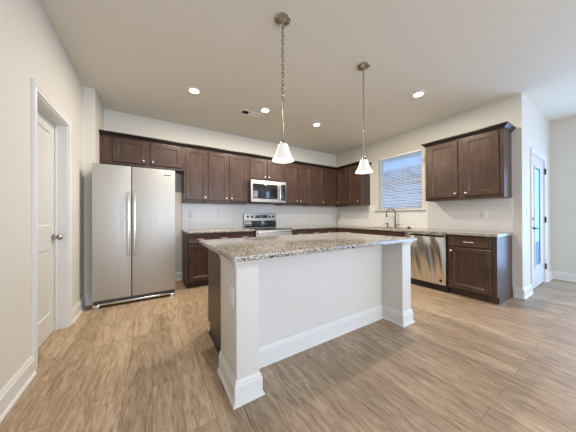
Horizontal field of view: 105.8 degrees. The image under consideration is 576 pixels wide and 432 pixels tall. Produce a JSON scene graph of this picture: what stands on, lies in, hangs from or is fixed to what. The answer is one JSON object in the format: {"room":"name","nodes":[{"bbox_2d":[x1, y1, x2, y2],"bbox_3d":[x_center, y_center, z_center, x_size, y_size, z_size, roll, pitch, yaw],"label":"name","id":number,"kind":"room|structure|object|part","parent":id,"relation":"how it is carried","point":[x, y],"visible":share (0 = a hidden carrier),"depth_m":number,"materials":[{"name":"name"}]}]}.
{"room":"kitchen","nodes":[
{"label":"kitchen","id":0,"kind":"room"},
{"bbox_2d":[0,0,103,389],"bbox_3d":[-0.532,-0.265,-0.539,0.247,2.741,8.847,0,0,-32],"label":"wall","id":1,"kind":"structure","parent":0,"point":[30,46],"depth_m":1.48,"materials":[{"name":"grey paint"}]},
{"bbox_2d":[0,355,36,422],"bbox_3d":[0.026,1.033,-1.371,0.028,0.138,6.856,0,0,-32],"label":"baseboard","id":2,"kind":"structure","parent":1,"relation":"attached to","point":[10,393],"depth_m":1.33,"materials":[{"name":"white paint"}]},
{"bbox_2d":[31,77,71,370],"bbox_3d":[-2.082,0.071,1.858,0.156,2.092,0.846,0,0,-32],"label":"door","id":3,"kind":"structure","parent":1,"relation":"in","point":[51,129],"depth_m":2.02,"materials":[{"name":"white paint"}]},
{"bbox_3d":[-2.226,0.203,2.105,0.070,0.062,0.062,0,0,-32],"label":"knob","id":4,"kind":"part","parent":3,"relation":"part of","materials":[{"name":"silver metal"}]},
{"bbox_2d":[72,294,92,323],"bbox_3d":[-2.407,1.051,2.626,0.135,0.138,0.808,0,0,-32],"label":"baseboard","id":5,"kind":"structure","parent":1,"relation":"attached to","point":[86,300],"depth_m":2.54,"materials":[{"name":"white paint"}]},
{"bbox_2d":[104,109,335,272],"bbox_3d":[-0.820,-0.252,4.579,5.182,2.741,0.140,0,0,-32],"label":"wall","id":6,"kind":"structure","parent":0,"point":[115,121],"depth_m":3.87,"materials":[{"name":"grey paint"}]},
{"bbox_2d":[99,134,183,173],"bbox_3d":[-2.224,-0.929,3.399,1.056,0.390,0.378,0,0,-32],"label":"upper cabinet","id":7,"kind":"object","parent":6,"relation":"attached to","point":[112,150],"visible":1,"depth_m":3.23,"materials":[{"name":"brown wood"}]},
{"bbox_3d":[-2.304,-0.942,3.173,0.390,0.335,0.019,0,0,-32],"label":"door","id":8,"kind":"part","parent":7,"relation":"part of","materials":[{"name":"brown wood"}]},
{"bbox_3d":[-1.907,-0.943,3.421,0.422,0.335,0.019,0,0,-32],"label":"door","id":9,"kind":"part","parent":7,"relation":"part of","materials":[{"name":"brown wood"}]},
{"bbox_2d":[175,272,182,280],"bbox_3d":[-2.306,1.053,3.546,1.066,0.138,0.028,0,0,-32],"label":"baseboard","id":10,"kind":"structure","parent":6,"relation":"attached to","point":[178,275],"depth_m":3.79,"materials":[{"name":"white paint"}]},
{"bbox_2d":[182,147,207,202],"bbox_3d":[-1.615,-0.679,3.778,0.374,0.893,0.378,0,0,-32],"label":"upper cabinet","id":11,"kind":"object","parent":6,"relation":"attached to","point":[195,174],"visible":1,"depth_m":3.64,"materials":[{"name":"brown wood"}]},
{"bbox_2d":[208,151,247,204],"bbox_3d":[-1.143,-0.680,4.073,0.738,0.893,0.378,0,0,-32],"label":"upper cabinet","id":12,"kind":"object","parent":6,"relation":"attached to","point":[227,173],"visible":0.98,"depth_m":3.92,"materials":[{"name":"brown wood"}]},
{"bbox_3d":[-1.226,-0.693,3.845,0.326,0.838,0.019,0,0,-32],"label":"door","id":13,"kind":"part","parent":12,"relation":"part of","materials":[{"name":"brown wood"}]},
{"bbox_3d":[-0.915,-0.693,4.040,0.331,0.838,0.019,0,0,-32],"label":"door","id":14,"kind":"part","parent":12,"relation":"part of","materials":[{"name":"brown wood"}]},
{"bbox_2d":[182,203,336,229],"bbox_3d":[-0.284,-0.007,4.824,3.734,0.492,0.008,0,0,-32],"label":"backsplash","id":15,"kind":"structure","parent":6,"relation":"attached to","point":[204,216],"depth_m":4.42,"materials":[{"name":"white tile"}]},
{"bbox_2d":[248,157,282,181],"bbox_3d":[-0.506,-0.905,4.472,0.763,0.445,0.378,0,0,-32],"label":"upper cabinet","id":16,"kind":"object","parent":6,"relation":"attached to","point":[258,169],"visible":0.88,"depth_m":4.31,"materials":[{"name":"brown wood"}]},
{"bbox_3d":[-0.584,-0.918,4.247,0.332,0.390,0.019,0,0,-32],"label":"door","id":17,"kind":"part","parent":16,"relation":"part of","materials":[{"name":"brown wood"}]},
{"bbox_2d":[248,179,285,203],"bbox_3d":[-0.466,-0.468,4.411,0.758,0.426,0.500,0,0,-32],"label":"microwave","id":18,"kind":"object","parent":16,"relation":"attached to","point":[259,191],"visible":0.94,"depth_m":4.21,"materials":[{"name":"grey metal"}]},
{"bbox_3d":[-0.093,-0.471,4.409,0.102,0.320,0.005,0,0,-32],"label":"control panel","id":19,"kind":"part","parent":18,"relation":"part of","materials":[{"name":"black glass"}]},
{"bbox_3d":[-0.270,-0.919,4.443,0.333,0.390,0.019,0,0,-32],"label":"door","id":20,"kind":"part","parent":16,"relation":"part of","materials":[{"name":"brown wood"}]},
{"bbox_2d":[275,163,311,205],"bbox_3d":[0.142,-0.682,4.876,0.762,0.893,0.378,0,0,-32],"label":"upper cabinet","id":21,"kind":"object","parent":6,"relation":"attached to","point":[297,178],"visible":0.88,"depth_m":4.75,"materials":[{"name":"brown wood"}]},
{"bbox_3d":[0.065,-0.695,4.651,0.332,0.838,0.019,0,0,-32],"label":"door","id":22,"kind":"part","parent":21,"relation":"part of","materials":[{"name":"brown wood"}]},
{"bbox_3d":[0.379,-0.696,4.848,0.333,0.838,0.019,0,0,-32],"label":"door","id":23,"kind":"part","parent":21,"relation":"part of","materials":[{"name":"brown wood"}]},
{"bbox_2d":[312,167,342,206],"bbox_3d":[0.930,-0.684,5.368,1.093,0.893,0.378,0,0,-32],"label":"upper cabinet","id":24,"kind":"object","parent":6,"relation":"attached to","point":[324,181],"visible":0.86,"depth_m":5.16,"materials":[{"name":"brown wood"}]},
{"bbox_3d":[0.702,-0.697,5.050,0.320,0.838,0.019,0,0,-32],"label":"door","id":25,"kind":"part","parent":24,"relation":"part of","materials":[{"name":"brown wood"}]},
{"bbox_2d":[0,279,575,431],"bbox_3d":[2.322,1.150,1.237,7.086,0.100,9.247,0,0,-32],"label":"floor","id":26,"kind":"structure","parent":0,"point":[464,364],"depth_m":1.51,"materials":[{"name":"brown wood"}]},
{"bbox_2d":[92,163,174,309],"bbox_3d":[-2.138,0.244,3.113,0.883,1.752,0.812,0,0,-32],"label":"refrigerator","id":27,"kind":"object","parent":26,"relation":"on","point":[133,209],"visible":1,"depth_m":2.78,"materials":[{"name":"grey metal"}]},
{"bbox_3d":[-2.182,0.196,2.711,0.382,1.657,0.072,0,0,-32],"label":"freezer door","id":28,"kind":"part","parent":27,"relation":"part of","materials":[{"name":"silver metal"}]},
{"bbox_3d":[-2.011,0.096,2.746,0.026,0.805,0.054,0,0,-32],"label":"handle","id":29,"kind":"part","parent":27,"relation":"part of","materials":[{"name":"silver metal"}]},
{"bbox_3d":[-1.961,1.078,2.833,0.783,0.022,0.008,0,0,-32],"label":"grille trim","id":30,"kind":"part","parent":27,"relation":"part of","materials":[{"name":"silver metal"}]},
{"bbox_3d":[-1.957,0.096,2.780,0.026,0.805,0.054,0,0,-32],"label":"handle","id":31,"kind":"part","parent":27,"relation":"part of","materials":[{"name":"silver metal"}]},
{"bbox_3d":[-1.805,0.195,2.946,0.495,1.657,0.072,0,0,-32],"label":"fridge door","id":32,"kind":"part","parent":27,"relation":"part of","materials":[{"name":"silver metal"}]},
{"bbox_2d":[182,232,211,287],"bbox_3d":[-1.532,0.696,3.658,0.373,0.846,0.659,0,0,-32],"label":"base cabinet","id":33,"kind":"object","parent":26,"relation":"on","point":[194,254],"visible":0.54,"depth_m":3.41,"materials":[{"name":"brown wood"}]},
{"bbox_3d":[-1.705,0.648,3.587,0.004,0.743,0.563,0,0,-32],"label":"panel","id":34,"kind":"part","parent":33,"relation":"part of","materials":[{"name":"beige laminate"}]},
{"bbox_3d":[-1.378,0.729,3.416,0.333,0.559,0.019,0,0,-32],"label":"door","id":35,"kind":"part","parent":33,"relation":"part of","materials":[{"name":"brown wood"}]},
{"bbox_3d":[-1.379,0.361,3.417,0.333,0.132,0.019,0,0,-32],"label":"drawer","id":36,"kind":"part","parent":33,"relation":"part of","materials":[{"name":"brown wood"}]},
{"bbox_2d":[212,231,253,238],"bbox_3d":[-1.063,0.695,3.952,0.733,0.846,0.659,0,0,-32],"label":"base cabinet","id":37,"kind":"object","parent":26,"relation":"on","point":[223,235],"visible":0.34,"depth_m":3.68,"materials":[{"name":"brown wood"}]},
{"bbox_2d":[182,228,254,233],"bbox_3d":[-1.230,0.257,3.861,1.112,0.030,0.640,0,0,-32],"label":"countertop","id":38,"kind":"structure","parent":37,"relation":"on","point":[194,231],"depth_m":3.64,"materials":[{"name":"stone"}]},
{"bbox_3d":[-1.064,0.360,3.614,0.337,0.132,0.019,0,0,-32],"label":"drawer","id":39,"kind":"part","parent":37,"relation":"part of","materials":[{"name":"brown wood"}]},
{"bbox_3d":[-0.759,0.360,3.804,0.337,0.132,0.019,0,0,-32],"label":"drawer","id":40,"kind":"part","parent":37,"relation":"part of","materials":[{"name":"brown wood"}]},
{"bbox_2d":[243,213,291,236],"bbox_3d":[-0.402,0.528,4.311,0.758,1.178,0.738,0,0,-32],"label":"range","id":41,"kind":"object","parent":26,"relation":"on","point":[264,224],"visible":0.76,"depth_m":4.45,"materials":[{"name":"grey metal"}]},
{"bbox_3d":[-0.569,0.165,4.577,0.718,0.135,0.007,0,0,-32],"label":"backguard glass","id":42,"kind":"part","parent":41,"relation":"part of","materials":[{"name":"black glass"}]},
{"bbox_2d":[247,227,291,229],"bbox_3d":[-0.407,0.245,4.318,0.758,0.017,0.613,0,0,-32],"label":"cooktop","id":43,"kind":"object","parent":41,"relation":"in","point":[256,228],"depth_m":4.16,"materials":[{"name":"silver glass"}]},
{"bbox_3d":[-0.250,0.571,4.067,0.750,0.620,0.028,0,0,-32],"label":"oven door","id":44,"kind":"part","parent":41,"relation":"part of","materials":[{"name":"silver metal"}]},
{"bbox_3d":[-0.226,0.290,4.028,0.704,0.026,0.070,0,0,-32],"label":"oven handle","id":45,"kind":"part","parent":41,"relation":"part of","materials":[{"name":"silver metal"}]},
{"bbox_2d":[292,229,307,234],"bbox_3d":[0.087,0.693,4.669,0.440,0.846,0.659,0,0,-32],"label":"base cabinet","id":46,"kind":"object","parent":26,"relation":"on","point":[295,231],"visible":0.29,"depth_m":4.42,"materials":[{"name":"brown wood"}]},
{"bbox_2d":[208,242,414,409],"bbox_3d":[0.223,0.686,2.207,1.927,0.846,1.061,0,0,-32],"label":"kitchen island","id":47,"kind":"object","parent":26,"relation":"on","point":[262,312],"visible":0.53,"depth_m":1.82,"materials":[{"name":"grey paint"}]},
{"bbox_3d":[-0.610,0.688,1.877,0.018,0.846,0.635,0,0,-32],"label":"panel","id":48,"kind":"part","parent":47,"relation":"part of","materials":[{"name":"brown wood"}]},
{"bbox_3d":[-0.602,1.103,1.836,0.014,0.018,0.559,0,0,-32],"label":"shoe moulding","id":49,"kind":"part","parent":47,"relation":"part of","materials":[{"name":"wood"}]},
{"bbox_2d":[230,285,233,306],"bbox_3d":[-0.350,0.494,1.353,0.006,0.116,0.070,0,0,-32],"label":"outlet","id":50,"kind":"object","parent":47,"relation":"attached to","point":[231,286],"depth_m":1.34,"materials":[{"name":"white plastic"}]},
{"bbox_3d":[-0.334,0.686,1.471,0.145,0.846,0.346,0,0,-32],"label":"post","id":51,"kind":"part","parent":47,"relation":"part of","materials":[{"name":"grey paint"}]},
{"bbox_2d":[199,232,416,261],"bbox_3d":[0.231,0.247,2.184,1.930,0.030,1.062,0,0,-32],"label":"island countertop","id":52,"kind":"structure","parent":47,"relation":"on","point":[249,248],"depth_m":1.83,"materials":[{"name":"stone"}]},
{"bbox_3d":[0.406,1.039,1.915,1.927,0.138,0.374,0,0,-32],"label":"trim","id":53,"kind":"part","parent":47,"relation":"part of","materials":[{"name":"white paint"}]},
{"bbox_3d":[0.334,0.685,2.023,1.574,0.846,0.116,0,0,-32],"label":"panel","id":54,"kind":"part","parent":47,"relation":"part of","materials":[{"name":"grey paint"}]},
{"bbox_3d":[1.127,0.683,2.383,0.152,0.846,0.346,0,0,-32],"label":"post","id":55,"kind":"part","parent":47,"relation":"part of","materials":[{"name":"grey paint"}]},
{"bbox_2d":[308,228,335,233],"bbox_3d":[0.609,0.692,4.995,0.790,0.846,0.659,0,0,-32],"label":"base cabinet","id":56,"kind":"object","parent":26,"relation":"on","point":[319,230],"visible":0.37,"depth_m":4.74,"materials":[{"name":"brown wood"}]},
{"bbox_3d":[0.595,0.357,4.650,0.366,0.132,0.019,0,0,-32],"label":"drawer","id":57,"kind":"part","parent":56,"relation":"part of","materials":[{"name":"brown wood"}]},
{"bbox_3d":[0.924,0.356,4.856,0.366,0.132,0.019,0,0,-32],"label":"drawer","id":58,"kind":"part","parent":56,"relation":"part of","materials":[{"name":"brown wood"}]},
{"bbox_2d":[336,228,360,233],"bbox_3d":[1.523,0.688,4.835,0.659,0.846,0.682,0,0,-32],"label":"base cabinet","id":59,"kind":"object","parent":26,"relation":"on","point":[347,230],"visible":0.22,"depth_m":4.65,"materials":[{"name":"brown wood"}]},
{"bbox_2d":[361,229,403,236],"bbox_3d":[1.943,0.685,4.166,0.656,0.846,0.895,0,0,-32],"label":"base cabinet","id":60,"kind":"object","parent":26,"relation":"on","point":[363,231],"visible":0.12,"depth_m":3.95,"materials":[{"name":"brown wood"}]},
{"bbox_3d":[1.581,0.352,4.199,0.019,0.132,0.417,0,0,-32],"label":"drawer","id":61,"kind":"part","parent":60,"relation":"part of","materials":[{"name":"brown wood"}]},
{"bbox_3d":[1.813,0.351,3.828,0.019,0.132,0.417,0,0,-32],"label":"drawer","id":62,"kind":"part","parent":60,"relation":"part of","materials":[{"name":"brown wood"}]},
{"bbox_2d":[404,232,449,292],"bbox_3d":[2.348,0.684,3.520,0.614,0.841,0.614,0,0,-32],"label":"dishwasher","id":63,"kind":"object","parent":26,"relation":"on","point":[429,261],"visible":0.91,"depth_m":3.29,"materials":[{"name":"silver metal"}]},
{"bbox_3d":[2.133,0.297,3.348,0.026,0.026,0.490,0,0,-32],"label":"pocket handle","id":64,"kind":"part","parent":63,"relation":"part of","materials":[{"name":"black plastic"}]},
{"bbox_2d":[447,234,511,304],"bbox_3d":[2.651,0.680,3.030,0.659,0.846,0.527,0,0,-32],"label":"base cabinet","id":65,"kind":"object","parent":26,"relation":"on","point":[479,267],"visible":0.99,"depth_m":2.83,"materials":[{"name":"brown wood"}]},
{"bbox_2d":[285,225,513,236],"bbox_3d":[1.400,0.247,3.901,1.856,0.030,3.356,0,0,-32],"label":"countertop","id":66,"kind":"structure","parent":65,"relation":"on","point":[419,230],"depth_m":3.58,"materials":[{"name":"stone"}]},
{"bbox_2d":[386,208,400,227],"bbox_3d":[2.087,0.040,4.330,0.263,0.382,0.093,0,0,23],"label":"kitchen faucet","id":67,"kind":"object","parent":66,"relation":"on","point":[395,225],"visible":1,"depth_m":4.32,"materials":[{"name":"silver metal"}]},
{"bbox_3d":[2.051,0.010,4.338,0.195,0.322,0.025,0,0,6],"label":"spout","id":68,"kind":"part","parent":67,"relation":"part of","materials":[{"name":"silver metal"}]},
{"bbox_3d":[2.399,0.346,2.890,0.019,0.132,0.450,0,0,-32],"label":"drawer","id":69,"kind":"part","parent":65,"relation":"part of","materials":[{"name":"brown wood"}]},
{"bbox_3d":[2.400,0.714,2.889,0.019,0.559,0.450,0,0,-32],"label":"door","id":70,"kind":"part","parent":65,"relation":"part of","materials":[{"name":"brown wood"}]},
{"bbox_2d":[39,0,575,162],"bbox_3d":[2.312,-1.691,1.244,7.086,0.100,9.247,0,0,-32],"label":"ceiling","id":71,"kind":"structure","parent":0,"point":[139,57],"depth_m":2.28,"materials":[{"name":"beige paint"}]},
{"bbox_2d":[187,87,200,94],"bbox_3d":[-1.215,-1.619,2.821,0.172,0.009,0.172,0,0,-32],"label":"recessed light","id":72,"kind":"object","parent":71,"relation":"in","point":[193,90],"visible":1,"depth_m":2.81,"materials":[{"name":"white plastic"}]},
{"bbox_2d":[240,109,262,117],"bbox_3d":[-0.583,-1.621,3.458,0.340,0.008,0.150,0,0,-32],"label":"ceiling vent","id":73,"kind":"object","parent":71,"relation":"in","point":[243,111],"visible":1,"depth_m":3.44,"materials":[{"name":"white metal"}]},
{"bbox_2d":[260,107,270,112],"bbox_3d":[-0.350,-1.621,3.349,0.172,0.009,0.172,0,0,-32],"label":"recessed light","id":74,"kind":"object","parent":71,"relation":"in","point":[263,110],"visible":1,"depth_m":3.35,"materials":[{"name":"white plastic"}]},
{"bbox_2d":[272,12,293,162],"bbox_3d":[-0.043,-1.045,1.806,0.188,1.172,0.188,0,0,-32],"label":"pendant light","id":75,"kind":"object","parent":71,"relation":"hanging from","point":[282,19],"visible":1,"depth_m":1.80,"materials":[{"name":"white glass"}]},
{"bbox_3d":[-0.044,-1.271,1.806,0.022,0.651,0.022,0,0,13],"label":"chain","id":76,"kind":"part","parent":75,"relation":"part of","materials":[{"name":"silver metal"}]},
{"bbox_3d":[-0.041,-0.528,1.804,0.188,0.136,0.188,0,0,-32],"label":"lamp shade","id":77,"kind":"part","parent":75,"relation":"part of","materials":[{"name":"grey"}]},
{"bbox_3d":[-0.042,-0.791,1.805,0.011,0.328,0.011,0,0,-32],"label":"rod","id":78,"kind":"part","parent":75,"relation":"part of","materials":[{"name":"silver metal"}]},
{"bbox_2d":[312,122,320,126],"bbox_3d":[0.507,-1.623,3.873,0.172,0.009,0.172,0,0,-32],"label":"recessed light","id":79,"kind":"object","parent":71,"relation":"in","point":[316,124],"visible":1,"depth_m":3.87,"materials":[{"name":"white plastic"}]},
{"bbox_2d":[355,62,372,173],"bbox_3d":[0.824,-1.054,2.371,0.188,1.158,0.188,0,0,-32],"label":"pendant light","id":80,"kind":"object","parent":71,"relation":"hanging from","point":[364,167],"visible":1,"depth_m":2.36,"materials":[{"name":"white glass"}]},
{"bbox_3d":[0.824,-1.273,2.371,0.022,0.651,0.022,0,0,13],"label":"chain","id":81,"kind":"part","parent":80,"relation":"part of","materials":[{"name":"silver metal"}]},
{"bbox_3d":[0.826,-0.543,2.370,0.188,0.136,0.188,0,0,-32],"label":"lamp shade","id":82,"kind":"part","parent":80,"relation":"part of","materials":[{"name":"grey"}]},
{"bbox_2d":[411,91,425,97],"bbox_3d":[1.751,-1.630,2.923,0.172,0.009,0.172,0,0,-32],"label":"recessed light","id":83,"kind":"object","parent":71,"relation":"in","point":[417,94],"visible":1,"depth_m":2.92,"materials":[{"name":"white plastic"}]},
{"bbox_2d":[336,93,525,295],"bbox_3d":[2.267,-0.263,4.396,0.140,2.741,3.440,0,0,-32],"label":"wall","id":84,"kind":"structure","parent":0,"point":[510,109],"depth_m":3.19,"materials":[{"name":"grey paint"}]},
{"bbox_2d":[337,165,369,206],"bbox_3d":[1.508,-0.687,5.134,0.363,0.893,0.728,0,0,-32],"label":"upper cabinet","id":85,"kind":"object","parent":84,"relation":"attached to","point":[353,189],"visible":0.91,"depth_m":4.94,"materials":[{"name":"brown wood"}]},
{"bbox_2d":[99,129,371,169],"bbox_3d":[-0.361,-1.157,3.943,4.793,0.056,0.774,0,0,-32],"label":"crown molding","id":86,"kind":"structure","parent":85,"relation":"attached to","point":[101,132],"depth_m":3.69,"materials":[{"name":"brown wood"}]},
{"bbox_3d":[1.300,-0.698,5.199,0.019,0.838,0.307,0,0,-32],"label":"door","id":87,"kind":"part","parent":85,"relation":"part of","materials":[{"name":"brown wood"}]},
{"bbox_3d":[1.482,-0.700,4.907,0.019,0.838,0.315,0,0,-32],"label":"door","id":88,"kind":"part","parent":85,"relation":"part of","materials":[{"name":"brown wood"}]},
{"bbox_2d":[375,145,425,210],"bbox_3d":[2.245,-0.702,4.383,0.180,1.192,1.040,0,0,-32],"label":"window","id":89,"kind":"structure","parent":84,"relation":"in","point":[419,146],"depth_m":4.29,"materials":[{"name":"white paint"}]},
{"bbox_2d":[379,148,421,209],"bbox_3d":[2.230,-0.686,4.373,0.065,1.110,0.876,0,0,-32],"label":"window blind","id":90,"kind":"object","parent":89,"relation":"attached to","point":[420,149],"visible":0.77,"depth_m":4.33,"materials":[{"name":"white plastic"}]},
{"bbox_3d":[2.232,-1.219,4.377,0.056,0.043,0.876,0,0,-32],"label":"head rail","id":91,"kind":"part","parent":90,"relation":"part of","materials":[{"name":"white plastic"}]},
{"bbox_3d":[2.232,-0.117,4.372,0.145,0.022,1.040,0,0,-32],"label":"sill","id":92,"kind":"part","parent":89,"relation":"part of","materials":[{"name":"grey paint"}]},
{"bbox_3d":[2.300,-0.685,4.417,0.050,1.115,0.900,0,0,-32],"label":"frame","id":93,"kind":"part","parent":89,"relation":"part of","materials":[{"name":"white paint"}]},
{"bbox_2d":[337,198,512,231],"bbox_3d":[2.183,-0.007,4.390,0.008,0.473,3.340,0,0,-32],"label":"backsplash","id":94,"kind":"structure","parent":84,"relation":"attached to","point":[462,214],"depth_m":3.66,"materials":[{"name":"white tile"}]},
{"bbox_2d":[421,121,515,201],"bbox_3d":[2.657,-0.723,3.294,0.363,0.949,1.049,0,0,-32],"label":"upper cabinet","id":95,"kind":"object","parent":84,"relation":"attached to","point":[478,164],"visible":1,"depth_m":3.10,"materials":[{"name":"brown wood"}]},
{"bbox_3d":[2.417,-0.707,3.410,0.019,0.838,0.397,0,0,-32],"label":"door","id":96,"kind":"part","parent":95,"relation":"part of","materials":[{"name":"brown wood"}]},
{"bbox_3d":[2.656,-1.170,3.296,0.359,0.056,1.049,0,0,-32],"label":"crown moulding","id":97,"kind":"part","parent":95,"relation":"part of","materials":[{"name":"brown wood"}]},
{"bbox_3d":[2.663,-0.708,3.018,0.019,0.838,0.378,0,0,-32],"label":"door","id":98,"kind":"part","parent":95,"relation":"part of","materials":[{"name":"brown wood"}]},
{"bbox_2d":[481,209,487,216],"bbox_3d":[2.906,-0.038,3.218,0.008,0.116,0.072,0,0,-32],"label":"wall outlet","id":99,"kind":"object","parent":84,"relation":"attached to","point":[484,212],"visible":1,"depth_m":3.21,"materials":[{"name":"white plastic"}]},
{"bbox_2d":[524,96,550,285],"bbox_3d":[3.978,-0.272,3.473,1.784,2.741,0.060,0,0,-32],"label":"wall","id":100,"kind":"structure","parent":0,"point":[537,128],"depth_m":3.21,"materials":[{"name":"grey paint"}]},
{"bbox_2d":[513,283,533,299],"bbox_3d":[3.268,1.032,3.022,0.435,0.138,0.114,0,0,-32],"label":"baseboard","id":101,"kind":"structure","parent":100,"relation":"attached to","point":[524,293],"depth_m":2.94,"materials":[{"name":"white paint"}]},
{"bbox_2d":[530,147,546,291],"bbox_3d":[3.875,0.058,3.382,0.969,2.082,0.103,0,0,-32],"label":"door","id":102,"kind":"structure","parent":100,"relation":"in","point":[537,160],"depth_m":3.46,"materials":[{"name":"white paint"}]},
{"bbox_2d":[550,117,575,273],"bbox_3d":[6.123,-0.284,1.590,0.140,2.741,5.407,0,0,-32],"label":"wall","id":103,"kind":"structure","parent":0,"point":[562,132],"depth_m":3.72,"materials":[{"name":"grey paint"}]},
{"bbox_2d":[547,270,575,281],"bbox_3d":[4.572,1.028,3.568,0.400,0.138,0.397,0,0,-32],"label":"baseboard","id":104,"kind":"structure","parent":103,"relation":"attached to","point":[565,276],"depth_m":3.71,"materials":[{"name":"white paint"}]},
{"label":"outside","id":105,"kind":"structure","parent":0,"visible":0},
{"bbox_2d":[535,241,538,263],"bbox_3d":[5.223,1.312,10.896,11.600,0.100,11.040,0,0,-32],"label":"ground","id":106,"kind":"structure","parent":105,"point":[536,242],"depth_m":7.62,"materials":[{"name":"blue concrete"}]},
{"bbox_2d":[384,155,421,207],"bbox_3d":[2.773,-0.677,11.698,0.700,3.900,9.900,0,0,-32],"label":"house","id":107,"kind":"structure","parent":106,"relation":"on","point":[421,155],"depth_m":8.78,"materials":[{"name":"brick"}]}
]}

